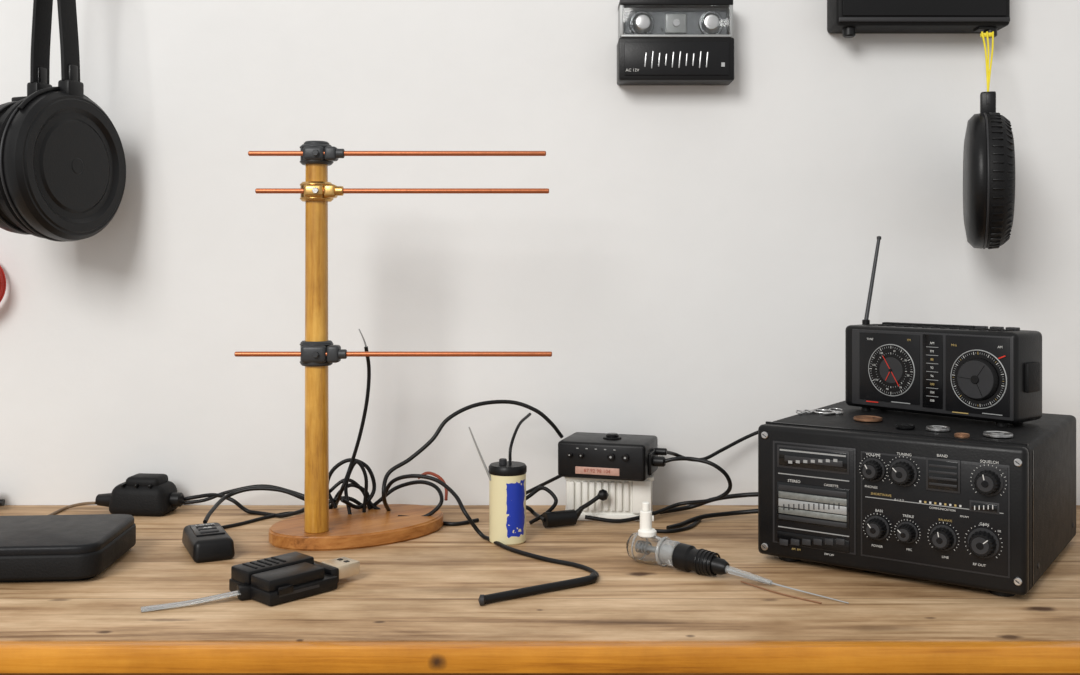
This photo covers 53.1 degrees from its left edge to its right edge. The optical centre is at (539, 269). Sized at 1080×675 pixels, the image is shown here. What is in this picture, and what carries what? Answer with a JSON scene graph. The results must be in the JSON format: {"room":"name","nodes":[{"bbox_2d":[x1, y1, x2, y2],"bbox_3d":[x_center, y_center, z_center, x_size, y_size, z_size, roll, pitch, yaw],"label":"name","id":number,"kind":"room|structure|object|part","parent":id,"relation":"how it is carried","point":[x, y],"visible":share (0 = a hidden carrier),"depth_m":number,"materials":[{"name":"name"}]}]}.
{"room":"electronics workshop","nodes":[
{"label":"electronics workshop","id":0,"kind":"room"},
{"bbox_2d":[0,0,1079,504],"bbox_3d":[0.000,-0.202,1.650,5.200,2.900,0.100,0,0,0],"label":"wall","id":1,"kind":"structure","parent":0,"point":[694,266],"depth_m":1.60,"materials":[{"name":"paint"}]},
{"bbox_2d":[0,266,5,301],"bbox_3d":[-0.831,0.020,1.575,0.093,0.093,0.055,0,0,0],"label":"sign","id":2,"kind":"object","parent":1,"relation":"attached to","point":[2,274],"visible":1,"depth_m":1.58,"materials":[{"name":"paint"}]},
{"bbox_2d":[617,0,733,84],"bbox_3d":[0.197,-0.332,1.573,0.166,0.118,0.050,0,0,0],"label":"radio","id":3,"kind":"object","parent":1,"relation":"attached to","point":[661,42],"visible":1,"depth_m":1.55,"materials":[{"name":"black plastic"}]},
{"bbox_3d":[0.118,-0.361,1.575,0.006,0.048,0.044,0,0,0],"label":"rail","id":4,"kind":"part","parent":3,"relation":"part of","materials":[{"name":"silver metal"}]},
{"bbox_2d":[621,34,731,37],"bbox_3d":[0.197,-0.337,1.575,0.160,0.004,0.044,0,0,0],"label":"metal strip","id":5,"kind":"object","parent":3,"relation":"on","point":[622,35],"depth_m":1.55,"materials":[{"name":"silver metal"}]},
{"bbox_3d":[0.275,-0.361,1.575,0.006,0.048,0.044,0,0,0],"label":"rail","id":6,"kind":"part","parent":3,"relation":"part of","materials":[{"name":"silver metal"}]},
{"bbox_2d":[827,0,1009,37],"bbox_3d":[0.548,-0.398,1.563,0.248,0.123,0.073,0,0,0],"label":"case","id":7,"kind":"object","parent":1,"relation":"attached to","point":[848,18],"visible":0.92,"depth_m":1.54,"materials":[{"name":"grey plastic"}]},
{"bbox_3d":[0.548,-0.357,1.539,0.243,0.006,0.004,0,0,0],"label":"trim","id":8,"kind":"part","parent":7,"relation":"part of","materials":[{"name":"grey plastic"}]},
{"bbox_3d":[0.548,-0.406,1.539,0.233,0.088,0.003,0,0,0],"label":"panel","id":9,"kind":"part","parent":7,"relation":"part of","materials":[{"name":"black plastic"}]},
{"bbox_2d":[963,31,1014,248],"bbox_3d":[0.619,-0.183,1.492,0.062,0.309,0.188,0,0,19],"label":"headphones","id":10,"kind":"object","parent":7,"relation":"hanging from","point":[989,150],"visible":1,"depth_m":1.42,"materials":[{"name":"black plastic"}]},
{"bbox_3d":[0.623,-0.292,1.511,0.004,0.092,0.041,0,0,11],"label":"yellow cord","id":11,"kind":"part","parent":10,"relation":"part of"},
{"bbox_3d":[0.627,-0.292,1.511,0.004,0.092,0.043,0,0,21],"label":"yellow cord","id":12,"kind":"part","parent":10,"relation":"part of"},
{"bbox_3d":[0.631,-0.292,1.510,0.004,0.092,0.047,0,0,31],"label":"yellow cord","id":13,"kind":"part","parent":10,"relation":"part of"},
{"bbox_3d":[-0.662,-0.474,1.527,0.028,0.028,0.145,0,0,0],"label":"wall hook","id":14,"kind":"object","parent":1,"relation":"attached to","visible":0},
{"bbox_2d":[0,0,125,241],"bbox_3d":[-0.676,-0.264,1.480,0.110,0.452,0.204,0,0,20],"label":"headphones","id":15,"kind":"object","parent":14,"relation":"hanging from","point":[63,163],"visible":1,"depth_m":1.45,"materials":[{"name":"black plastic"}]},
{"bbox_3d":[-0.706,-0.235,1.491,0.044,0.008,0.020,0,0,20],"label":"bridge arm","id":16,"kind":"part","parent":15,"relation":"part of","materials":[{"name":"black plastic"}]},
{"bbox_2d":[0,91,125,241],"bbox_3d":[-0.675,-0.141,1.476,0.161,0.204,0.211,0,0,0],"label":"cup","id":17,"kind":"object","parent":15,"relation":"on","point":[63,163],"depth_m":1.44,"materials":[{"name":"black plastic"}]},
{"bbox_3d":[0.000,1.298,-0.800,5.200,0.100,5.000,0,0,0],"label":"floor","id":18,"kind":"structure","parent":0,"visible":0},
{"bbox_2d":[0,505,1079,674],"bbox_3d":[0.000,0.790,1.298,2.600,0.915,0.602,0,0,0],"label":"workbench","id":19,"kind":"object","parent":18,"relation":"on","point":[412,607],"depth_m":1.09,"materials":[{"name":"brown wood"}]},
{"bbox_2d":[0,499,4,505],"bbox_3d":[-0.797,0.333,1.560,0.045,0.030,0.040,0,0,0],"label":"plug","id":20,"kind":"object","parent":19,"relation":"on","point":[2,501],"visible":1,"depth_m":1.56,"materials":[{"name":"black plastic"}]},
{"bbox_2d":[0,514,135,582],"bbox_3d":[-0.610,0.327,1.270,0.226,0.042,0.165,0,0,-4],"label":"case","id":21,"kind":"object","parent":19,"relation":"on","point":[33,548],"visible":1,"depth_m":1.22,"materials":[{"name":"black plastic"}]},
{"bbox_3d":[-0.610,0.311,1.270,0.223,0.012,0.161,0,0,-4],"label":"lid","id":22,"kind":"part","parent":21,"relation":"part of","materials":[{"name":"black plastic"}]},
{"bbox_2d":[48,502,95,514],"bbox_3d":[-0.665,0.340,1.541,0.056,0.016,0.057,0,0,0],"label":"power cable","id":23,"kind":"object","parent":19,"relation":"on","point":[82,503],"visible":0.93,"depth_m":1.56,"materials":[{"name":"beige plastic"}]},
{"bbox_2d":[95,473,183,515],"bbox_3d":[-0.573,0.321,1.549,0.124,0.054,0.060,0,0,6],"label":"power adapter","id":24,"kind":"object","parent":19,"relation":"on","point":[142,494],"visible":1,"depth_m":1.52,"materials":[{"name":"plastic"}]},
{"bbox_3d":[-0.356,0.340,1.123,0.110,0.015,0.018,0,0,-23],"label":"clear ribbon strip","id":25,"kind":"part","parent":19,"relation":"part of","materials":[{"name":"clear plastic"}]},
{"bbox_2d":[182,522,234,562],"bbox_3d":[-0.413,0.333,1.340,0.049,0.030,0.120,0,0,-26],"label":"power adapter","id":26,"kind":"object","parent":19,"relation":"on","point":[206,542],"visible":1,"depth_m":1.29,"materials":[{"name":"black plastic"}]},
{"bbox_2d":[229,552,359,605],"bbox_3d":[-0.264,0.333,1.184,0.082,0.029,0.124,0,0,43],"label":"adapter","id":27,"kind":"object","parent":19,"relation":"on","point":[283,578],"visible":1,"depth_m":1.16,"materials":[{"name":"black plastic"}]},
{"bbox_2d":[332,329,370,508],"bbox_3d":[-0.275,0.214,1.492,0.040,0.268,0.105,0,0,-41],"label":"cable","id":28,"kind":"object","parent":19,"relation":"on","point":[345,480],"visible":0.89,"depth_m":1.47,"materials":[{"name":"rubber"}]},
{"bbox_2d":[234,141,551,550],"bbox_3d":[-0.183,0.093,1.430,0.396,0.510,0.190,0,0,0],"label":"antenna","id":29,"kind":"object","parent":19,"relation":"on","point":[320,528],"visible":0.98,"depth_m":1.35,"materials":[{"name":"brown wood"}]},
{"bbox_2d":[183,400,757,577],"bbox_3d":[-0.089,0.264,1.367,0.859,0.168,0.413,0,0,0],"label":"cable tangle","id":30,"kind":"object","parent":19,"relation":"on","point":[345,499],"visible":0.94,"depth_m":1.48,"materials":[{"name":"rubber"}]},
{"bbox_2d":[468,413,530,545],"bbox_3d":[-0.033,0.270,1.398,0.051,0.155,0.123,0,0,38],"label":"capacitor","id":31,"kind":"object","parent":19,"relation":"on","point":[507,479],"visible":1,"depth_m":1.37,"materials":[{"name":"beige plastic"}]},
{"bbox_2d":[478,572,597,605],"bbox_3d":[0.001,0.342,1.162,0.158,0.011,0.016,0,0,-36],"label":"antenna","id":32,"kind":"object","parent":19,"relation":"on","point":[483,599],"visible":1,"depth_m":1.16,"materials":[{"name":"black plastic"}]},
{"bbox_3d":[0.000,0.413,1.060,2.400,0.070,0.020,0,0,0],"label":"rail","id":33,"kind":"part","parent":19,"relation":"part of","materials":[{"name":"brown wood"}]},
{"bbox_2d":[526,489,608,527],"bbox_3d":[0.022,0.324,1.475,0.137,0.047,0.060,0,0,16],"label":"plug","id":34,"kind":"object","parent":19,"relation":"on","point":[564,517],"visible":0.95,"depth_m":1.46,"materials":[{"name":"plastic"}]},
{"bbox_2d":[565,474,653,520],"bbox_3d":[0.098,0.318,1.532,0.124,0.061,0.075,0,0,3],"label":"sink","id":35,"kind":"object","parent":19,"relation":"on","point":[625,499],"visible":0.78,"depth_m":1.50,"materials":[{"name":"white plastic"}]},
{"bbox_2d":[558,432,666,480],"bbox_3d":[0.103,0.258,1.515,0.148,0.057,0.103,0,0,17],"label":"control box","id":36,"kind":"object","parent":35,"relation":"on","point":[611,456],"visible":1,"depth_m":1.48,"materials":[{"name":"black plastic"}]},
{"bbox_3d":[0.083,0.262,1.476,0.118,0.044,0.003,0,0,17],"label":"frame","id":37,"kind":"part","parent":36,"relation":"part of","materials":[{"name":"black plastic"}]},
{"bbox_3d":[0.097,0.254,1.467,0.010,0.010,0.006,0,0,17],"label":"knob","id":38,"kind":"part","parent":36,"relation":"part of","materials":[{"name":"black plastic"}]},
{"bbox_3d":[0.102,0.234,1.518,0.018,0.008,0.018,0,0,17],"label":"knob","id":39,"kind":"part","parent":36,"relation":"part of","materials":[{"name":"black plastic"}]},
{"bbox_3d":[0.102,0.236,1.518,0.026,0.003,0.026,0,0,17],"label":"knob","id":40,"kind":"part","parent":36,"relation":"part of","materials":[{"name":"black plastic"}]},
{"bbox_3d":[0.116,0.254,1.462,0.010,0.010,0.006,0,0,17],"label":"knob","id":41,"kind":"part","parent":36,"relation":"part of","materials":[{"name":"black plastic"}]},
{"bbox_2d":[626,502,848,603],"bbox_3d":[0.213,0.312,1.210,0.276,0.072,0.036,0,0,40],"label":"probe","id":42,"kind":"object","parent":19,"relation":"on","point":[643,546],"visible":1,"depth_m":1.24,"materials":[{"name":"clear plastic"}]},
{"bbox_3d":[0.127,0.330,1.282,0.050,0.036,0.036,0,0,40],"label":"glass bulb","id":43,"kind":"part","parent":42,"relation":"part of","materials":[{"name":"clear glass"}]},
{"bbox_3d":[0.185,0.333,1.234,0.066,0.030,0.030,4,2,40],"label":"handle","id":44,"kind":"part","parent":42,"relation":"part of","materials":[{"name":"black plastic"}]},
{"bbox_2d":[758,401,1075,596],"bbox_3d":[0.467,0.264,1.327,0.301,0.168,0.334,0,0,35],"label":"receiver","id":45,"kind":"object","parent":19,"relation":"on","point":[980,511],"depth_m":1.20,"materials":[{"name":"black plastic"}]},
{"bbox_3d":[0.315,0.211,1.249,0.079,0.002,0.001,0,0,35],"label":"tape slot rail","id":46,"kind":"part","parent":45,"relation":"part of","materials":[{"name":"silver metal"}]},
{"label":"panel","id":47,"kind":"part","parent":45,"relation":"part of","materials":[{"name":"black plastic"}]},
{"bbox_3d":[0.317,0.262,1.251,0.095,0.116,0.002,0,0,35],"label":"panel","id":48,"kind":"part","parent":45,"relation":"part of","materials":[{"name":"black plastic"}]},
{"bbox_2d":[796,408,842,414],"bbox_3d":[0.360,0.182,1.392,0.065,0.004,0.040,0,0,0],"label":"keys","id":49,"kind":"object","parent":45,"relation":"on","point":[831,411],"visible":1,"depth_m":1.39,"materials":[{"name":"silver metal"}]},
{"bbox_2d":[854,415,882,421],"bbox_3d":[0.402,0.182,1.323,0.034,0.004,0.034,0,0,0],"label":"coin","id":50,"kind":"object","parent":45,"relation":"on","point":[863,418],"visible":1,"depth_m":1.32,"materials":[{"name":"orange metal"}]},
{"bbox_3d":[0.369,0.224,1.203,0.022,0.022,0.014,0,0,35],"label":"knob","id":51,"kind":"part","parent":45,"relation":"part of","materials":[{"name":"black plastic"}]},
{"bbox_3d":[0.372,0.288,1.200,0.023,0.023,0.014,0,0,35],"label":"knob","id":52,"kind":"part","parent":45,"relation":"part of","materials":[{"name":"black plastic"}]},
{"bbox_3d":[0.395,0.184,1.224,0.294,0.002,0.004,0,0,35],"label":"rail","id":53,"kind":"part","parent":45,"relation":"part of","materials":[{"name":"black plastic"}]},
{"bbox_3d":[0.391,0.223,1.177,0.007,0.007,0.002,0,0,35],"label":"knob","id":54,"kind":"part","parent":45,"relation":"part of","materials":[{"name":"black plastic"}]},
{"bbox_3d":[0.396,0.223,1.184,0.026,0.026,0.014,0,0,35],"label":"knob","id":55,"kind":"part","parent":45,"relation":"part of","materials":[{"name":"black plastic"}]},
{"bbox_3d":[0.425,0.182,1.257,0.022,0.004,0.022,0,0,0],"label":"metal knob cap","id":56,"kind":"part","parent":45,"relation":"part of","materials":[{"name":"black metal"}]},
{"bbox_3d":[0.400,0.288,1.181,0.020,0.020,0.014,0,0,35],"label":"knob","id":57,"kind":"part","parent":45,"relation":"part of","materials":[{"name":"black plastic"}]},
{"bbox_3d":[0.427,0.263,1.174,0.154,0.114,0.003,0,0,35],"label":"panel","id":58,"kind":"part","parent":45,"relation":"part of","materials":[{"name":"black plastic"}]},
{"bbox_3d":[0.427,0.263,1.174,0.157,0.118,0.002,0,0,35],"label":"panel","id":59,"kind":"part","parent":45,"relation":"part of","materials":[{"name":"grey plastic"}]},
{"bbox_2d":[926,425,949,431],"bbox_3d":[0.457,0.182,1.241,0.026,0.004,0.026,0,0,0],"label":"coin","id":60,"kind":"object","parent":45,"relation":"on","point":[937,428],"visible":1,"depth_m":1.23,"materials":[{"name":"silver metal"}]},
{"bbox_3d":[0.426,0.289,1.153,0.007,0.007,0.002,0,0,35],"label":"knob","id":61,"kind":"part","parent":45,"relation":"part of","materials":[{"name":"black plastic"}]},
{"bbox_3d":[0.431,0.289,1.159,0.024,0.024,0.014,0,0,35],"label":"knob","id":62,"kind":"part","parent":45,"relation":"part of","materials":[{"name":"black plastic"}]},
{"bbox_3d":[0.435,0.222,1.165,0.031,0.031,0.002,0,0,35],"label":"tuner glass","id":63,"kind":"part","parent":45,"relation":"part of","materials":[{"name":"black glass"}]},
{"bbox_2d":[845,236,1041,426],"bbox_3d":[0.501,0.069,1.360,0.087,0.232,0.241,0,0,-40],"label":"radio","id":64,"kind":"object","parent":45,"relation":"on","point":[994,374],"visible":1,"depth_m":1.32,"materials":[{"name":"black plastic"}]},
{"bbox_3d":[0.445,0.125,1.376,0.001,0.087,0.086,0,0,-40],"label":"dial panel","id":65,"kind":"part","parent":64,"relation":"part of","materials":[{"name":"black plastic"}]},
{"bbox_3d":[0.501,0.071,1.393,0.012,0.004,0.129,0,0,-40],"label":"handle","id":66,"kind":"part","parent":64,"relation":"part of","materials":[{"name":"black plastic"}]},
{"bbox_3d":[0.480,0.127,1.337,0.003,0.098,0.216,0,0,-40],"label":"frame","id":67,"kind":"part","parent":64,"relation":"part of","materials":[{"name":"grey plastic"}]},
{"bbox_3d":[0.483,0.125,1.330,0.001,0.091,0.027,0,0,-40],"label":"panel","id":68,"kind":"part","parent":64,"relation":"part of","materials":[{"name":"black plastic"}]},
{"bbox_3d":[0.518,0.130,1.281,0.006,0.051,0.051,0,0,-40],"label":"tuning knob","id":69,"kind":"part","parent":64,"relation":"part of","materials":[{"name":"black plastic"}]},
{"bbox_3d":[0.520,0.125,1.286,0.001,0.092,0.080,0,0,-40],"label":"dial panel","id":70,"kind":"part","parent":64,"relation":"part of","materials":[{"name":"black plastic"}]},
{"bbox_2d":[954,433,969,437],"bbox_3d":[0.465,0.182,1.189,0.016,0.004,0.016,0,0,0],"label":"coin","id":71,"kind":"object","parent":45,"relation":"on","point":[958,435],"visible":1,"depth_m":1.18,"materials":[{"name":"orange metal"}]},
{"bbox_3d":[0.460,0.289,1.129,0.008,0.008,0.002,0,0,35],"label":"knob","id":72,"kind":"part","parent":45,"relation":"part of","materials":[{"name":"black plastic"}]},
{"bbox_3d":[0.465,0.289,1.136,0.027,0.027,0.014,0,0,35],"label":"knob","id":73,"kind":"part","parent":45,"relation":"part of","materials":[{"name":"black plastic"}]},
{"bbox_3d":[0.470,0.251,1.141,0.026,0.008,0.002,0,0,35],"label":"meter glass","id":74,"kind":"part","parent":45,"relation":"part of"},
{"bbox_3d":[0.464,0.223,1.126,0.007,0.007,0.002,0,0,35],"label":"knob","id":75,"kind":"part","parent":45,"relation":"part of","materials":[{"name":"black plastic"}]},
{"bbox_3d":[0.469,0.223,1.133,0.026,0.026,0.014,0,0,35],"label":"knob","id":76,"kind":"part","parent":45,"relation":"part of","materials":[{"name":"black plastic"}]},
{"bbox_2d":[983,431,1012,437],"bbox_3d":[0.507,0.182,1.196,0.031,0.004,0.031,0,0,0],"label":"coin","id":77,"kind":"object","parent":45,"relation":"on","point":[994,434],"visible":1,"depth_m":1.19,"materials":[{"name":"silver metal"}]}
]}

